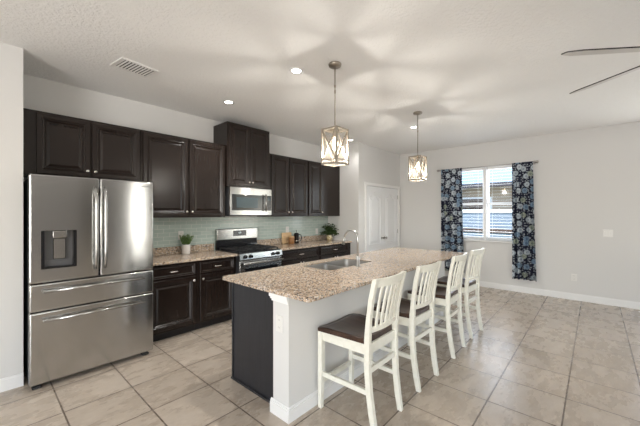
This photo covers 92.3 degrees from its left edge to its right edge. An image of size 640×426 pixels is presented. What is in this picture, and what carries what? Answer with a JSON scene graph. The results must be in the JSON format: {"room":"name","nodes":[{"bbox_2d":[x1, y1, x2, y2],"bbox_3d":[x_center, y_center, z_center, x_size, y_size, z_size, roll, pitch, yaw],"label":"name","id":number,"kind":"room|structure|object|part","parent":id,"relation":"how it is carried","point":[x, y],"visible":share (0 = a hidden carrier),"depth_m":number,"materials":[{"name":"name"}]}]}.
{"room":"kitchen","nodes":[
{"label":"kitchen","id":0,"kind":"room"},
{"bbox_2d":[0,42,22,378],"bbox_3d":[-4.036,0.029,1.445,0.651,2.877,3.762,0,0,42],"label":"wall","id":1,"kind":"structure","parent":0,"point":[11,57],"depth_m":2.57,"materials":[{"name":"white paint"}]},
{"bbox_2d":[0,373,22,392],"bbox_3d":[-3.788,1.414,1.222,0.015,0.108,3.762,0,0,42],"label":"baseboard","id":2,"kind":"structure","parent":1,"relation":"attached to","point":[14,381],"depth_m":2.56,"materials":[{"name":"white paint"}]},
{"bbox_2d":[23,74,327,216],"bbox_3d":[-2.741,0.029,3.490,0.150,2.877,8.537,0,0,42],"label":"wall","id":3,"kind":"structure","parent":0,"point":[40,94],"depth_m":3.79,"materials":[{"name":"white paint"}]},
{"bbox_2d":[23,108,140,180],"bbox_3d":[-2.539,-0.673,3.312,0.385,0.618,1.008,0,0,42],"label":"upper cabinet","id":4,"kind":"object","parent":3,"relation":"attached to","point":[53,144],"visible":0.95,"depth_m":3.15,"materials":[{"name":"brown wood"}]},
{"bbox_3d":[-2.552,-0.671,3.071,0.020,0.578,0.420,0,0,42],"label":"door","id":5,"kind":"part","parent":4,"relation":"part of","materials":[{"name":"brown wood"}]},
{"bbox_3d":[-2.251,-0.671,3.406,0.020,0.578,0.458,0,0,42],"label":"door","id":6,"kind":"part","parent":4,"relation":"part of","materials":[{"name":"brown wood"}]},
{"bbox_2d":[141,130,224,217],"bbox_3d":[-1.835,-0.465,4.098,0.385,1.035,1.098,0,0,42],"label":"upper cabinet","id":7,"kind":"object","parent":3,"relation":"attached to","point":[187,175],"visible":0.93,"depth_m":3.95,"materials":[{"name":"brown wood"}]},
{"bbox_3d":[-1.897,-0.463,3.802,0.020,0.995,0.536,0,0,42],"label":"door","id":8,"kind":"part","parent":7,"relation":"part of","materials":[{"name":"brown wood"}]},
{"bbox_3d":[-1.535,-0.463,4.205,0.020,0.995,0.513,0,0,42],"label":"door","id":9,"kind":"part","parent":7,"relation":"part of","materials":[{"name":"brown wood"}]},
{"bbox_2d":[153,216,327,249],"bbox_3d":[-1.146,0.336,5.148,0.009,0.564,3.935,0,0,42],"label":"tile backsplash","id":10,"kind":"structure","parent":3,"relation":"attached to","point":[165,230],"depth_m":4.74,"materials":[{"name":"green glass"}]},
{"bbox_2d":[178,231,183,239],"bbox_3d":[-1.929,0.303,4.261,0.009,0.118,0.075,0,0,42],"label":"wall outlet","id":11,"kind":"object","parent":10,"relation":"attached to","point":[181,233],"visible":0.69,"depth_m":4.25,"materials":[{"name":"white"}]},
{"bbox_2d":[213,121,268,188],"bbox_3d":[-1.192,-0.853,4.776,0.435,0.928,0.764,0,0,42],"label":"upper cabinet","id":12,"kind":"object","parent":3,"relation":"attached to","point":[246,147],"visible":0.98,"depth_m":4.60,"materials":[{"name":"brown wood"}]},
{"bbox_3d":[-1.185,-0.851,4.521,0.020,0.888,0.365,0,0,42],"label":"door","id":13,"kind":"part","parent":12,"relation":"part of","materials":[{"name":"brown wood"}]},
{"bbox_2d":[225,187,271,215],"bbox_3d":[-1.161,-0.173,4.782,0.454,0.426,0.759,0,0,42],"label":"microwave","id":14,"kind":"object","parent":12,"relation":"attached to","point":[239,201],"visible":0.96,"depth_m":4.60,"materials":[{"name":"grey metal"}]},
{"bbox_3d":[-1.079,-0.163,4.607,0.004,0.236,0.550,0,0,42],"label":"door","id":15,"kind":"part","parent":14,"relation":"part of","materials":[{"name":"black"}]},
{"bbox_3d":[-1.177,0.034,4.796,0.375,0.012,0.749,0,0,42],"label":"vent panel","id":16,"kind":"part","parent":14,"relation":"part of","materials":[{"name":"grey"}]},
{"bbox_3d":[-0.854,-0.165,4.822,0.050,0.270,0.024,0,0,42],"label":"handle","id":17,"kind":"part","parent":14,"relation":"part of","materials":[{"name":"silver metal"}]},
{"bbox_3d":[-0.833,-0.163,4.882,0.003,0.236,0.147,0,0,42],"label":"control panel","id":18,"kind":"part","parent":14,"relation":"part of","materials":[{"name":"black"}]},
{"bbox_3d":[-0.937,-0.851,4.797,0.020,0.888,0.365,0,0,42],"label":"door","id":19,"kind":"part","parent":12,"relation":"part of","materials":[{"name":"brown wood"}]},
{"bbox_2d":[257,153,306,216],"bbox_3d":[-0.635,-0.465,5.435,0.385,1.035,0.900,0,0,42],"label":"upper cabinet","id":20,"kind":"object","parent":3,"relation":"attached to","point":[287,175],"visible":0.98,"depth_m":5.28,"materials":[{"name":"brown wood"}]},
{"bbox_3d":[-0.666,-0.463,5.174,0.020,0.995,0.385,0,0,42],"label":"door","id":21,"kind":"part","parent":20,"relation":"part of","materials":[{"name":"brown wood"}]},
{"bbox_3d":[-0.378,-0.463,5.495,0.020,0.995,0.427,0,0,42],"label":"door","id":22,"kind":"part","parent":20,"relation":"part of","materials":[{"name":"brown wood"}]},
{"bbox_2d":[307,160,339,215],"bbox_3d":[-0.013,-0.465,6.129,0.385,1.035,0.958,0,0,42],"label":"upper cabinet","id":23,"kind":"object","parent":3,"relation":"attached to","point":[323,182],"visible":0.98,"depth_m":5.99,"materials":[{"name":"brown wood"}]},
{"bbox_3d":[-0.081,-0.463,5.827,0.020,0.995,0.372,0,0,42],"label":"door","id":24,"kind":"part","parent":23,"relation":"part of","materials":[{"name":"brown wood"}]},
{"bbox_2d":[0,0,639,154],"bbox_3d":[1.465,-1.459,0.879,9.900,0.100,10.564,0,0,42],"label":"ceiling","id":25,"kind":"structure","parent":0,"point":[476,71],"depth_m":2.83,"materials":[{"name":"white paint"}]},
{"bbox_2d":[110,57,157,77],"bbox_3d":[-1.789,-1.402,2.965,0.250,0.014,0.330,0,0,34],"label":"ceiling vent","id":26,"kind":"object","parent":25,"relation":"in","point":[122,63],"visible":1,"depth_m":2.95,"materials":[{"name":"white metal"}]},
{"bbox_2d":[223,100,234,103],"bbox_3d":[-1.154,-1.405,3.882,0.144,0.006,0.144,0,0,42],"label":"recessed light","id":27,"kind":"object","parent":25,"relation":"in","point":[224,101],"visible":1,"depth_m":3.88,"materials":[{"name":"white paint"}]},
{"bbox_2d":[289,67,303,73],"bbox_3d":[-0.233,-1.405,3.030,0.144,0.006,0.144,0,0,42],"label":"recessed light","id":28,"kind":"object","parent":25,"relation":"in","point":[295,70],"visible":1,"depth_m":3.02,"materials":[{"name":"white paint"}]},
{"bbox_2d":[321,61,348,166],"bbox_3d":[0.141,-0.933,2.896,0.187,0.952,0.187,0,0,42],"label":"pendant light","id":29,"kind":"object","parent":25,"relation":"hanging from","point":[335,130],"visible":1,"depth_m":2.88,"materials":[{"name":"silver metal"}]},
{"bbox_3d":[0.141,-1.107,2.896,0.019,0.549,0.020,0,0,42],"label":"stem","id":30,"kind":"part","parent":29,"relation":"part of","materials":[{"name":"silver metal"}]},
{"bbox_3d":[0.141,-0.640,2.896,0.187,0.367,0.187,0,0,42],"label":"frame","id":31,"kind":"part","parent":29,"relation":"part of","materials":[{"name":"silver metal"}]},
{"bbox_2d":[408,111,426,181],"bbox_3d":[1.363,-0.933,4.285,0.187,0.952,0.187,0,0,42],"label":"pendant light","id":32,"kind":"object","parent":25,"relation":"hanging from","point":[417,166],"visible":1,"depth_m":4.27,"materials":[{"name":"beige"}]},
{"bbox_3d":[1.363,-1.107,4.285,0.019,0.549,0.020,0,0,42],"label":"stem","id":33,"kind":"part","parent":32,"relation":"part of","materials":[{"name":"silver metal"}]},
{"bbox_3d":[1.363,-0.640,4.285,0.187,0.367,0.187,0,0,42],"label":"frame","id":34,"kind":"part","parent":32,"relation":"part of","materials":[{"name":"silver metal"}]},
{"bbox_2d":[561,46,639,93],"bbox_3d":[2.316,-1.201,1.818,1.349,0.415,1.417,0,0,42],"label":"ceiling fan","id":35,"kind":"object","parent":25,"relation":"hanging from","point":[636,48],"visible":1,"depth_m":1.94,"materials":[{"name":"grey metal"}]},
{"bbox_3d":[1.846,-1.013,1.910,0.615,0.039,0.130,0,0,7],"label":"blade","id":36,"kind":"part","parent":35,"relation":"part of","materials":[{"name":"brown metal"}]},
{"bbox_3d":[2.187,-1.013,2.279,0.130,0.039,0.615,0,0,-11],"label":"blade","id":37,"kind":"part","parent":35,"relation":"part of","materials":[{"name":"brown metal"}]},
{"bbox_2d":[0,286,639,425],"bbox_3d":[1.465,1.518,0.879,9.900,0.100,10.564,0,0,42],"label":"floor","id":38,"kind":"structure","parent":0,"point":[535,360],"depth_m":2.67,"materials":[{"name":"tile"}]},
{"bbox_2d":[23,174,152,389],"bbox_3d":[-2.327,0.572,3.099,0.869,1.793,0.945,0,0,42],"label":"refrigerator","id":39,"kind":"object","parent":38,"relation":"on","point":[88,242],"visible":1,"depth_m":2.78,"materials":[{"name":"grey metal"}]},
{"bbox_3d":[-2.258,0.179,2.663,0.052,0.061,0.099,0,0,42],"label":"spout","id":40,"kind":"part","parent":39,"relation":"part of","materials":[{"name":"silver metal"}]},
{"bbox_3d":[-2.245,0.128,2.711,0.100,0.906,0.476,0,0,42],"label":"door","id":41,"kind":"part","parent":39,"relation":"part of","materials":[{"name":"silver metal"}]},
{"bbox_3d":[-2.089,1.123,2.885,0.100,0.596,0.945,0,0,42],"label":"drawer","id":42,"kind":"part","parent":39,"relation":"part of","materials":[{"name":"silver metal"}]},
{"bbox_3d":[-2.089,0.703,2.885,0.100,0.228,0.945,0,0,42],"label":"drawer","id":43,"kind":"part","parent":39,"relation":"part of","materials":[{"name":"silver metal"}]},
{"bbox_3d":[-2.037,0.892,2.827,0.058,0.022,0.766,0,0,42],"label":"handle","id":44,"kind":"part","parent":39,"relation":"part of","materials":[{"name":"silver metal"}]},
{"bbox_3d":[-2.037,0.650,2.827,0.058,0.022,0.766,0,0,42],"label":"handle","id":45,"kind":"part","parent":39,"relation":"part of","materials":[{"name":"silver metal"}]},
{"bbox_3d":[-2.047,0.132,2.808,0.064,0.760,0.026,0,0,42],"label":"handle","id":46,"kind":"part","parent":39,"relation":"part of","materials":[{"name":"silver metal"}]},
{"bbox_3d":[-1.999,0.132,2.862,0.064,0.760,0.026,0,0,42],"label":"handle","id":47,"kind":"part","parent":39,"relation":"part of","materials":[{"name":"silver metal"}]},
{"bbox_3d":[-1.928,0.128,3.064,0.100,0.906,0.464,0,0,42],"label":"door","id":48,"kind":"part","parent":39,"relation":"part of","materials":[{"name":"silver metal"}]},
{"bbox_2d":[151,261,196,341],"bbox_3d":[-1.929,1.026,3.783,0.666,0.884,0.587,0,0,42],"label":"base cabinet","id":49,"kind":"object","parent":38,"relation":"on","point":[174,292],"visible":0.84,"depth_m":3.60,"materials":[{"name":"brown wood"}]},
{"bbox_3d":[-1.716,0.679,3.592,0.020,0.147,0.533,0,0,42],"label":"drawer","id":50,"kind":"part","parent":49,"relation":"part of","materials":[{"name":"brown wood"}]},
{"bbox_3d":[-1.716,1.056,3.592,0.020,0.575,0.533,0,0,42],"label":"door","id":51,"kind":"part","parent":49,"relation":"part of","materials":[{"name":"brown wood"}]},
{"bbox_2d":[153,243,236,265],"bbox_3d":[-1.753,0.518,3.992,0.648,0.132,1.151,0,0,42],"label":"countertop","id":52,"kind":"structure","parent":49,"relation":"on","point":[163,255],"depth_m":4.05,"materials":[{"name":"beige stone"}]},
{"bbox_2d":[180,234,193,253],"bbox_3d":[-1.826,0.415,4.199,0.187,0.276,0.179,0,0,42],"label":"potted herb","id":53,"kind":"object","parent":52,"relation":"on","point":[186,241],"visible":1,"depth_m":4.17,"materials":[{"name":"white"}]},
{"bbox_2d":[182,244,189,253],"bbox_3d":[-1.833,0.488,4.203,0.110,0.130,0.110,0,0,42],"label":"pot","id":54,"kind":"object","parent":53,"relation":"attached to","point":[185,247],"depth_m":4.16,"materials":[{"name":"white"}]},
{"bbox_2d":[194,256,235,329],"bbox_3d":[-1.548,1.026,4.207,0.666,0.884,0.547,0,0,42],"label":"base cabinet","id":55,"kind":"object","parent":38,"relation":"on","point":[214,294],"visible":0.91,"depth_m":3.98,"materials":[{"name":"brown wood"}]},
{"bbox_3d":[-1.338,0.679,4.013,0.020,0.147,0.482,0,0,42],"label":"drawer","id":56,"kind":"part","parent":55,"relation":"part of","materials":[{"name":"brown wood"}]},
{"bbox_3d":[-1.338,1.056,4.013,0.020,0.575,0.482,0,0,42],"label":"door","id":57,"kind":"part","parent":55,"relation":"part of","materials":[{"name":"brown wood"}]},
{"bbox_2d":[215,227,283,273],"bbox_3d":[-1.063,0.842,4.662,0.732,1.212,0.754,0,0,42],"label":"gas range","id":58,"kind":"object","parent":38,"relation":"on","point":[251,256],"visible":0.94,"depth_m":4.62,"materials":[{"name":"grey metal"}]},
{"bbox_3d":[-1.313,0.322,4.886,0.062,0.172,0.746,0,0,42],"label":"panel","id":59,"kind":"part","parent":58,"relation":"part of","materials":[{"name":"silver metal"}]},
{"bbox_2d":[216,247,279,253],"bbox_3d":[-1.080,0.553,4.677,0.590,0.020,0.754,0,0,42],"label":"cooktop","id":60,"kind":"object","parent":58,"relation":"in","point":[237,250],"depth_m":4.51,"materials":[{"name":"black"}]},
{"bbox_3d":[-0.854,0.955,4.474,0.034,0.597,0.748,0,0,42],"label":"oven door","id":61,"kind":"part","parent":58,"relation":"part of","materials":[{"name":"silver metal"}]},
{"bbox_3d":[-0.850,0.599,4.471,0.044,0.094,0.754,0,0,42],"label":"control panel","id":62,"kind":"part","parent":58,"relation":"part of","materials":[{"name":"silver metal"}]},
{"bbox_3d":[-0.817,0.690,4.441,0.068,0.031,0.714,0,0,42],"label":"handle","id":63,"kind":"part","parent":58,"relation":"part of","materials":[{"name":"silver metal"}]},
{"bbox_2d":[280,246,318,265],"bbox_3d":[-0.537,1.026,5.335,0.666,0.884,0.930,0,0,42],"label":"base cabinet","id":64,"kind":"object","parent":38,"relation":"on","point":[294,256],"visible":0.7,"depth_m":5.12,"materials":[{"name":"brown wood"}]},
{"bbox_3d":[-0.466,1.056,4.986,0.020,0.575,0.432,0,0,42],"label":"door","id":65,"kind":"part","parent":64,"relation":"part of","materials":[{"name":"brown wood"}]},
{"bbox_3d":[-0.320,0.679,5.149,0.020,0.147,0.870,0,0,42],"label":"drawer","id":66,"kind":"part","parent":64,"relation":"part of","materials":[{"name":"brown wood"}]},
{"bbox_3d":[-0.173,1.056,5.312,0.020,0.575,0.432,0,0,42],"label":"door","id":67,"kind":"part","parent":64,"relation":"part of","materials":[{"name":"brown wood"}]},
{"bbox_2d":[319,243,349,259],"bbox_3d":[0.093,1.026,6.037,0.666,0.884,0.952,0,0,42],"label":"base cabinet","id":68,"kind":"object","parent":38,"relation":"on","point":[328,251],"visible":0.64,"depth_m":5.79,"materials":[{"name":"brown wood"}]},
{"bbox_2d":[257,235,351,250],"bbox_3d":[-0.226,0.518,5.695,0.648,0.132,1.889,0,0,42],"label":"countertop","id":69,"kind":"structure","parent":68,"relation":"on","point":[316,240],"depth_m":5.58,"materials":[{"name":"stone"}]},
{"bbox_2d":[281,232,291,243],"bbox_3d":[-0.612,0.450,5.653,0.035,0.201,0.230,0,0,42],"label":"cutting board","id":70,"kind":"object","parent":69,"relation":"on","point":[284,235],"visible":0.76,"depth_m":5.62,"materials":[{"name":"brown wood"}]},
{"bbox_2d":[288,236,293,243],"bbox_3d":[-0.522,0.478,5.606,0.112,0.150,0.112,0,0,42],"label":"wooden canister","id":71,"kind":"object","parent":69,"relation":"on","point":[290,238],"visible":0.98,"depth_m":5.56,"materials":[{"name":"brown wood"}]},
{"bbox_2d":[294,230,301,242],"bbox_3d":[-0.424,0.435,5.747,0.108,0.236,0.141,0,0,42],"label":"press","id":72,"kind":"object","parent":69,"relation":"on","point":[296,235],"visible":0.98,"depth_m":5.70,"materials":[{"name":"black"}]},
{"bbox_2d":[319,223,338,239],"bbox_3d":[0.171,0.379,6.293,0.360,0.348,0.429,0,0,42],"label":"potted leafy plant","id":73,"kind":"object","parent":69,"relation":"on","point":[329,231],"visible":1,"depth_m":6.29,"materials":[{"name":"green plant"}]},
{"bbox_3d":[0.144,1.056,5.666,0.020,0.575,0.410,0,0,42],"label":"door","id":74,"kind":"part","parent":68,"relation":"part of","materials":[{"name":"brown wood"}]},
{"bbox_3d":[0.281,0.679,5.819,0.020,0.147,0.820,0,0,42],"label":"drawer","id":75,"kind":"part","parent":68,"relation":"part of","materials":[{"name":"brown wood"}]},
{"bbox_3d":[0.422,1.056,5.975,0.020,0.575,0.400,0,0,42],"label":"door","id":76,"kind":"part","parent":68,"relation":"part of","materials":[{"name":"brown wood"}]},
{"bbox_2d":[231,261,444,423],"bbox_3d":[0.478,1.026,3.535,0.828,0.884,3.019,0,0,42],"label":"kitchen island","id":77,"kind":"object","parent":38,"relation":"on","point":[281,369],"visible":0.41,"depth_m":2.44,"materials":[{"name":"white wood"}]},
{"bbox_3d":[-0.559,1.458,2.530,0.626,0.020,0.016,0,0,42],"label":"shoe moulding","id":78,"kind":"part","parent":77,"relation":"part of","materials":[{"name":"wood"}]},
{"bbox_3d":[-0.541,1.026,2.533,0.634,0.884,0.026,0,0,42],"label":"panel","id":79,"kind":"part","parent":77,"relation":"part of","materials":[{"name":"wood"}]},
{"bbox_3d":[-0.299,0.613,2.218,0.197,0.058,0.021,0,0,42],"label":"cap moulding","id":80,"kind":"part","parent":77,"relation":"part of","materials":[{"name":"white paint"}]},
{"bbox_2d":[276,315,282,332],"bbox_3d":[-0.294,0.798,2.220,0.075,0.118,0.009,0,0,42],"label":"wall outlet","id":81,"kind":"object","parent":77,"relation":"attached to","point":[279,319],"visible":1,"depth_m":2.21,"materials":[{"name":"white"}]},
{"bbox_2d":[222,247,462,302],"bbox_3d":[0.584,0.569,3.527,1.068,0.030,3.168,0,0,42],"label":"island countertop","id":82,"kind":"structure","parent":77,"relation":"on","point":[299,282],"depth_m":2.83,"materials":[{"name":"stone"}]},
{"bbox_2d":[305,259,367,269],"bbox_3d":[0.207,0.658,3.393,0.398,0.190,0.768,0,0,42],"label":"sink","id":83,"kind":"object","parent":82,"relation":"in","point":[343,263],"visible":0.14,"depth_m":3.61,"materials":[{"name":"silver metal"}]},
{"bbox_3d":[0.079,0.669,3.250,0.396,0.167,0.381,0,0,42],"label":"bowl","id":84,"kind":"part","parent":83,"relation":"part of","materials":[{"name":"silver metal"}]},
{"bbox_3d":[0.343,0.669,3.544,0.396,0.167,0.361,0,0,42],"label":"bowl","id":85,"kind":"part","parent":83,"relation":"part of","materials":[{"name":"silver metal"}]},
{"bbox_2d":[342,229,363,266],"bbox_3d":[0.354,0.360,3.301,0.239,0.386,0.138,0,0,42],"label":"kitchen faucet","id":86,"kind":"object","parent":82,"relation":"on","point":[358,258],"visible":1,"depth_m":3.20,"materials":[{"name":"grey metal"}]},
{"bbox_3d":[0.330,0.307,3.271,0.197,0.281,0.023,0,0,42],"label":"spout","id":87,"kind":"part","parent":86,"relation":"part of","materials":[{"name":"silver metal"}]},
{"bbox_3d":[0.711,1.417,3.329,0.206,0.102,3.014,0,0,42],"label":"baseboard","id":88,"kind":"part","parent":77,"relation":"part of","materials":[{"name":"white paint"}]},
{"bbox_2d":[318,271,406,425],"bbox_3d":[0.323,0.950,2.310,0.548,1.036,0.452,0,0,42],"label":"bar stool","id":89,"kind":"object","parent":38,"relation":"on","point":[359,333],"visible":1,"depth_m":2.22,"materials":[{"name":"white wood"}]},
{"bbox_3d":[0.010,1.175,2.328,0.040,0.585,0.038,0,0,42],"label":"leg","id":90,"kind":"part","parent":89,"relation":"part of","materials":[{"name":"beige paint"}]},
{"bbox_3d":[0.270,1.175,2.619,0.040,0.585,0.038,0,0,42],"label":"leg","id":91,"kind":"part","parent":89,"relation":"part of","materials":[{"name":"beige paint"}]},
{"bbox_3d":[0.279,0.865,2.349,0.430,0.034,0.452,0,0,42],"label":"seat","id":92,"kind":"part","parent":89,"relation":"part of","materials":[{"name":"leather"}]},
{"bbox_3d":[0.343,0.951,2.038,0.104,1.035,0.055,0,0,42],"label":"leg","id":93,"kind":"part","parent":89,"relation":"part of","materials":[{"name":"beige paint"}]},
{"bbox_3d":[0.457,0.788,2.189,0.043,0.032,0.348,0,0,42],"label":"rail","id":94,"kind":"part","parent":89,"relation":"part of","materials":[{"name":"beige paint"}]},
{"bbox_3d":[0.502,0.461,2.149,0.066,0.058,0.367,0,0,42],"label":"rail","id":95,"kind":"part","parent":89,"relation":"part of","materials":[{"name":"beige paint"}]},
{"bbox_3d":[0.594,0.951,2.319,0.104,1.035,0.055,0,0,42],"label":"leg","id":96,"kind":"part","parent":89,"relation":"part of","materials":[{"name":"beige paint"}]},
{"bbox_2d":[371,261,441,392],"bbox_3d":[0.782,0.950,2.815,0.548,1.036,0.452,0,0,44],"label":"bar stool","id":97,"kind":"object","parent":38,"relation":"on","point":[412,313],"visible":0.72,"depth_m":2.65,"materials":[{"name":"beige paint"}]},
{"bbox_3d":[0.740,0.865,2.856,0.430,0.034,0.452,0,0,44],"label":"seat","id":98,"kind":"part","parent":97,"relation":"part of","materials":[{"name":"leather"}]},
{"bbox_3d":[0.793,0.951,2.543,0.104,1.035,0.056,0,0,44],"label":"leg","id":99,"kind":"part","parent":97,"relation":"part of","materials":[{"name":"beige paint"}]},
{"bbox_3d":[0.913,0.788,2.690,0.043,0.032,0.348,0,0,44],"label":"rail","id":100,"kind":"part","parent":97,"relation":"part of","materials":[{"name":"beige paint"}]},
{"bbox_3d":[0.956,0.461,2.648,0.066,0.058,0.367,0,0,44],"label":"rail","id":101,"kind":"part","parent":97,"relation":"part of","materials":[{"name":"beige paint"}]},
{"bbox_3d":[1.054,0.951,2.815,0.104,1.035,0.056,0,0,44],"label":"leg","id":102,"kind":"part","parent":97,"relation":"part of","materials":[{"name":"beige paint"}]},
{"bbox_2d":[407,252,467,358],"bbox_3d":[1.309,0.950,3.394,0.548,1.036,0.452,0,0,41],"label":"bar stool","id":103,"kind":"object","parent":38,"relation":"on","point":[444,296],"visible":0.73,"depth_m":3.24,"materials":[{"name":"beige paint"}]},
{"bbox_3d":[0.996,1.175,3.408,0.040,0.585,0.038,0,0,41],"label":"leg","id":104,"kind":"part","parent":103,"relation":"part of","materials":[{"name":"beige paint"}]},
{"bbox_3d":[1.264,0.865,3.433,0.430,0.034,0.452,0,0,41],"label":"seat","id":105,"kind":"part","parent":103,"relation":"part of","materials":[{"name":"leather"}]},
{"bbox_3d":[1.334,0.951,3.124,0.104,1.035,0.055,0,0,41],"label":"leg","id":106,"kind":"part","parent":103,"relation":"part of","materials":[{"name":"beige paint"}]},
{"bbox_3d":[1.446,0.788,3.276,0.043,0.032,0.348,0,0,41],"label":"rail","id":107,"kind":"part","parent":103,"relation":"part of","materials":[{"name":"beige paint"}]},
{"bbox_3d":[1.491,0.461,3.237,0.066,0.058,0.367,0,0,41],"label":"rail","id":108,"kind":"part","parent":103,"relation":"part of","materials":[{"name":"beige paint"}]},
{"bbox_3d":[1.580,0.951,3.408,0.104,1.035,0.055,0,0,41],"label":"leg","id":109,"kind":"part","parent":103,"relation":"part of","materials":[{"name":"beige paint"}]},
{"bbox_2d":[434,248,484,338],"bbox_3d":[1.754,0.950,3.891,0.548,1.036,0.452,0,0,45],"label":"bar stool","id":110,"kind":"object","parent":38,"relation":"on","point":[470,284],"visible":0.7,"depth_m":3.75,"materials":[{"name":"beige paint"}]},
{"bbox_3d":[1.712,0.865,3.933,0.430,0.034,0.452,0,0,45],"label":"seat","id":111,"kind":"part","parent":110,"relation":"part of","materials":[{"name":"leather"}]},
{"bbox_3d":[1.760,0.951,3.619,0.104,1.035,0.055,0,0,45],"label":"leg","id":112,"kind":"part","parent":110,"relation":"part of","materials":[{"name":"beige paint"}]},
{"bbox_3d":[1.925,0.461,3.721,0.066,0.058,0.367,0,0,45],"label":"rail","id":113,"kind":"part","parent":110,"relation":"part of","materials":[{"name":"beige paint"}]},
{"bbox_3d":[2.026,0.951,3.885,0.104,1.035,0.055,0,0,45],"label":"leg","id":114,"kind":"part","parent":110,"relation":"part of","materials":[{"name":"beige paint"}]},
{"bbox_2d":[328,142,399,254],"bbox_3d":[0.984,0.029,7.043,0.954,2.877,1.727,0,0,42],"label":"wall","id":115,"kind":"structure","parent":0,"point":[367,163],"depth_m":6.28,"materials":[{"name":"white paint"}]},
{"bbox_2d":[367,186,384,251],"bbox_3d":[1.179,0.442,6.529,0.108,2.029,0.679,0,0,42],"label":"door","id":116,"kind":"structure","parent":115,"relation":"in","point":[375,237],"depth_m":6.54,"materials":[{"name":"white paint"}]},
{"bbox_2d":[365,182,399,251],"bbox_3d":[1.408,0.415,6.783,0.024,2.105,1.470,0,0,42],"label":"trim","id":117,"kind":"structure","parent":115,"relation":"attached to","point":[366,183],"depth_m":6.60,"materials":[{"name":"white paint"}]},
{"bbox_2d":[383,188,397,248],"bbox_3d":[1.635,0.442,7.038,0.108,2.029,0.679,0,0,42],"label":"door","id":118,"kind":"structure","parent":115,"relation":"in","point":[390,196],"depth_m":7.02,"materials":[{"name":"white paint"}]},
{"bbox_2d":[400,121,639,301],"bbox_3d":[4.885,0.029,4.805,9.750,2.877,0.150,0,0,42],"label":"wall","id":119,"kind":"structure","parent":0,"point":[586,182],"depth_m":5.29,"materials":[{"name":"white paint"}]},
{"bbox_2d":[462,167,511,242],"bbox_3d":[3.328,-0.192,6.162,1.200,1.510,0.150,0,0,42],"label":"window","id":120,"kind":"structure","parent":119,"relation":"in","point":[485,177],"depth_m":6.14,"materials":[{"name":"white plastic"}]},
{"bbox_2d":[462,167,482,237],"bbox_3d":[3.082,-0.229,6.359,0.550,1.433,0.048,0,0,42],"label":"window blind","id":121,"kind":"object","parent":120,"relation":"attached to","point":[481,168],"visible":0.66,"depth_m":6.26,"materials":[{"name":"white plastic"}]},
{"bbox_3d":[3.308,0.548,6.139,1.198,0.030,0.090,0,0,42],"label":"sill","id":122,"kind":"part","parent":120,"relation":"part of","materials":[{"name":"white paint"}]},
{"bbox_2d":[487,165,511,238],"bbox_3d":[3.543,-0.229,5.945,0.570,1.433,0.048,0,0,42],"label":"window blind","id":123,"kind":"object","parent":120,"relation":"attached to","point":[502,166],"visible":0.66,"depth_m":6.01,"materials":[{"name":"white plastic"}]},
{"bbox_3d":[3.407,-0.202,6.070,0.004,1.350,0.002,0,0,42],"label":"ladder cord","id":124,"kind":"part","parent":123,"relation":"part of","materials":[{"name":"fabric"}]},
{"bbox_3d":[3.544,0.477,5.946,0.566,0.021,0.042,0,0,42],"label":"rail","id":125,"kind":"part","parent":123,"relation":"part of","materials":[{"name":"white plastic"}]},
{"bbox_2d":[437,160,538,171],"bbox_3d":[3.242,-0.927,6.103,1.820,0.070,0.110,0,0,42],"label":"curtain rod","id":126,"kind":"object","parent":119,"relation":"attached to","point":[534,161],"visible":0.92,"depth_m":5.96,"materials":[{"name":"grey metal"}]},
{"bbox_2d":[441,168,463,270],"bbox_3d":[2.797,0.137,6.464,0.483,2.152,0.108,0,0,42],"label":"curtain","id":127,"kind":"object","parent":126,"relation":"hanging from","point":[451,179],"visible":0.86,"depth_m":6.46,"materials":[{"name":"blue fabric"}]},
{"bbox_2d":[512,161,536,281],"bbox_3d":[3.738,0.137,5.621,0.383,2.152,0.109,0,0,42],"label":"curtain","id":128,"kind":"object","parent":126,"relation":"hanging from","point":[523,225],"visible":1,"depth_m":5.62,"materials":[{"name":"blue fabric"}]},
{"bbox_2d":[480,281,639,309],"bbox_3d":[5.191,1.414,4.420,8.781,0.108,0.015,0,0,42],"label":"baseboard","id":129,"kind":"structure","parent":119,"relation":"attached to","point":[586,298],"depth_m":5.28,"materials":[{"name":"white paint"}]},
{"bbox_2d":[571,274,576,280],"bbox_3d":[4.311,1.088,5.213,0.075,0.118,0.009,0,0,42],"label":"wall outlet","id":130,"kind":"object","parent":119,"relation":"attached to","point":[573,276],"visible":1,"depth_m":5.21,"materials":[{"name":"white"}]},
{"bbox_2d":[603,230,612,236],"bbox_3d":[4.623,0.322,4.933,0.118,0.118,0.009,0,0,42],"label":"light switch","id":131,"kind":"object","parent":119,"relation":"attached to","point":[606,233],"visible":1,"depth_m":4.93,"materials":[{"name":"white"}]},
{"label":"outside","id":132,"kind":"structure","parent":0,"visible":0},
{"bbox_3d":[9.918,1.718,15.998,26.000,0.200,22.936,0,0,42],"label":"ground","id":133,"kind":"structure","parent":132,"visible":0},
{"bbox_2d":[462,168,511,209],"bbox_3d":[7.570,-0.607,14.877,19.000,4.450,5.740,0,0,42],"label":"house","id":134,"kind":"structure","parent":133,"relation":"on","point":[470,194],"depth_m":12.54,"materials":[{"name":"beige paint"}]},
{"bbox_3d":[6.406,-0.107,12.979,1.340,0.990,0.020,0,0,42],"label":"pane","id":135,"kind":"part","parent":134,"relation":"part of","materials":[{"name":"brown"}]},
{"bbox_2d":[463,209,511,237],"bbox_3d":[4.165,0.743,11.080,16.000,1.750,0.120,0,0,42],"label":"fence","id":136,"kind":"object","parent":133,"relation":"on","point":[472,218],"visible":0.02,"depth_m":9.87,"materials":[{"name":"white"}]},
{"bbox_3d":[4.165,-0.082,11.080,16.000,0.100,0.120,0,0,42],"label":"rail","id":137,"kind":"part","parent":136,"relation":"part of","materials":[{"name":"white"}]},
{"bbox_3d":[4.135,0.558,11.046,16.000,0.120,0.030,0,0,42],"label":"rail","id":138,"kind":"part","parent":136,"relation":"part of","materials":[{"name":"brown"}]}
]}

